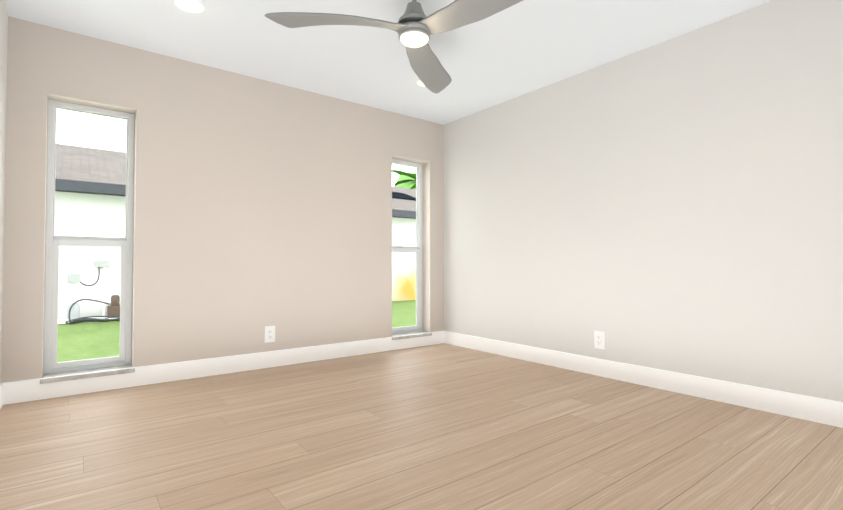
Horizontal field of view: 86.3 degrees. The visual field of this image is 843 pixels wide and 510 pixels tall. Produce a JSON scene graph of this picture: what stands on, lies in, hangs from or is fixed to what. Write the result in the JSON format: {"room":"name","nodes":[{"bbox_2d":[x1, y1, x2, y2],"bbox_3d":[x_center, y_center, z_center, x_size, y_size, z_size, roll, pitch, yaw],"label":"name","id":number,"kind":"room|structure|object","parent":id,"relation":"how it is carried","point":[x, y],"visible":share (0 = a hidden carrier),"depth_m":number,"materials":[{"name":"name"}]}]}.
{"room":"empty bedroom","nodes":[
{"label":"empty bedroom","id":0,"kind":"room"},
{"bbox_2d":[0,0,7,383],"bbox_3d":[-1.640,-0.366,1.284,0.250,2.740,5.060,1,-2,-38],"label":"wall","id":1,"kind":"structure","parent":0,"point":[3,46],"depth_m":3.06,"materials":[{"name":"paint"}]},
{"bbox_2d":[0,382,7,409],"bbox_3d":[-1.534,0.930,1.339,0.019,0.152,4.560,1,-2,-38],"label":"baseboard","id":2,"kind":"structure","parent":1,"relation":"attached to","point":[3,386],"depth_m":3.13,"materials":[{"name":"white wood"}]},
{"bbox_2d":[1,16,443,382],"bbox_3d":[-1.405,-0.297,4.504,4.060,2.740,0.250,1,-2,-38],"label":"wall","id":3,"kind":"structure","parent":0,"point":[259,205],"depth_m":4.06,"materials":[{"name":"paint"}]},
{"bbox_2d":[40,365,134,383],"bbox_3d":[-2.577,0.920,3.492,0.584,0.034,0.178,1,-2,-38],"label":"window sill","id":4,"kind":"structure","parent":3,"relation":"attached to","point":[82,376],"depth_m":3.45,"materials":[{"name":"stone"}]},
{"bbox_2d":[43,99,134,374],"bbox_3d":[-2.649,-0.139,3.609,0.560,2.095,0.080,1,-2,-38],"label":"window","id":5,"kind":"structure","parent":3,"relation":"in","point":[53,243],"depth_m":3.55,"materials":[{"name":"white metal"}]},
{"bbox_2d":[8,331,443,403],"bbox_3d":[-1.327,0.994,4.367,3.990,0.152,0.019,1,-2,-38],"label":"baseboard","id":6,"kind":"structure","parent":3,"relation":"attached to","point":[24,390],"depth_m":3.93,"materials":[{"name":"white wood"}]},
{"bbox_2d":[264,326,274,342],"bbox_3d":[-1.444,0.754,4.287,0.100,0.153,0.017,1,-2,-38],"label":"outlet","id":7,"kind":"object","parent":3,"relation":"attached to","point":[269,333],"visible":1,"depth_m":4.28,"materials":[{"name":"white plastic"}]},
{"bbox_2d":[392,159,421,334],"bbox_3d":[-0.227,-0.099,5.479,0.560,2.095,0.080,1,-2,-38],"label":"window","id":8,"kind":"structure","parent":3,"relation":"in","point":[417,250],"depth_m":5.59,"materials":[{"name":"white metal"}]},
{"bbox_2d":[392,331,431,339],"bbox_3d":[-0.155,0.960,5.362,0.584,0.034,0.178,1,-2,-38],"label":"window sill","id":9,"kind":"structure","parent":3,"relation":"attached to","point":[409,335],"depth_m":5.33,"materials":[{"name":"stone"}]},
{"bbox_2d":[4,0,771,124],"bbox_3d":[0.065,-1.782,2.632,4.560,0.150,5.060,1,-2,-38],"label":"ceiling","id":10,"kind":"structure","parent":0,"point":[523,47],"depth_m":3.52,"materials":[{"name":"paint"}]},
{"bbox_2d":[174,0,203,12],"bbox_3d":[-1.577,-1.697,3.055,0.184,0.011,0.184,1,-2,-38],"label":"recessed light","id":11,"kind":"object","parent":10,"relation":"in","point":[193,6],"visible":1,"depth_m":3.06,"materials":[{"name":"white"}]},
{"bbox_2d":[265,0,522,93],"bbox_3d":[-0.025,-1.513,2.656,1.509,0.387,1.456,1,-2,-38],"label":"ceiling fan","id":12,"kind":"object","parent":10,"relation":"hanging from","point":[415,27],"visible":1,"depth_m":2.70,"materials":[{"name":"silver metal"}]},
{"bbox_2d":[417,80,424,86],"bbox_3d":[0.045,-1.669,4.358,0.184,0.011,0.184,1,-2,-38],"label":"recessed light","id":13,"kind":"object","parent":10,"relation":"in","point":[419,83],"visible":0.38,"depth_m":4.38,"materials":[{"name":"white plastic"}]},
{"bbox_2d":[0,343,842,509],"bbox_3d":[0.065,1.092,2.571,4.560,0.120,5.060,1,-2,-38],"label":"floor","id":14,"kind":"structure","parent":0,"point":[442,426],"depth_m":2.44,"materials":[{"name":"brown wood"}]},
{"bbox_2d":[444,0,842,401],"bbox_3d":[1.771,-0.309,3.918,0.250,2.740,5.060,1,-2,-38],"label":"wall","id":15,"kind":"structure","parent":0,"point":[674,204],"depth_m":3.47,"materials":[{"name":"paint"}]},
{"bbox_2d":[594,331,604,349],"bbox_3d":[1.564,0.746,3.950,0.017,0.153,0.100,1,-2,-38],"label":"outlet","id":16,"kind":"object","parent":15,"relation":"attached to","point":[599,339],"visible":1,"depth_m":3.94,"materials":[{"name":"white plastic"}]},
{"bbox_2d":[444,331,842,427],"bbox_3d":[1.664,0.982,3.808,0.019,0.152,4.560,1,-2,-38],"label":"baseboard","id":17,"kind":"structure","parent":15,"relation":"attached to","point":[816,409],"depth_m":3.43,"materials":[{"name":"white wood"}]},
{"label":"outside","id":18,"kind":"structure","parent":0,"visible":0},
{"bbox_2d":[57,300,415,361],"bbox_3d":[-6.539,1.793,24.152,44.000,0.300,37.190,1,-2,-38],"label":"grass","id":19,"kind":"structure","parent":18,"point":[76,333],"depth_m":7.15,"materials":[{"name":"green plant"}]},
{"bbox_2d":[58,261,119,323],"bbox_3d":[-6.082,0.719,9.224,2.351,1.210,1.002,1,-2,-38],"label":"outdoor utility equipment","id":20,"kind":"object","parent":19,"relation":"on","point":[113,308],"depth_m":9.08,"materials":[{"name":"plastic"},{"name":"metal"},{"name":"rubber"}]},
{"bbox_2d":[54,143,415,318],"bbox_3d":[-6.032,-0.746,14.974,24.720,4.386,9.220,1,-2,-38],"label":"neighbor house","id":21,"kind":"structure","parent":19,"relation":"on","point":[97,216],"depth_m":9.44,"materials":[{"name":"paint"}]},
{"bbox_2d":[392,170,415,188],"bbox_3d":[-0.029,-2.163,31.483,3.937,7.924,4.164,1,-2,-38],"label":"palm tree","id":22,"kind":"object","parent":19,"relation":"on","point":[410,184],"depth_m":31.40,"materials":[{"name":"green plant"}]}
]}

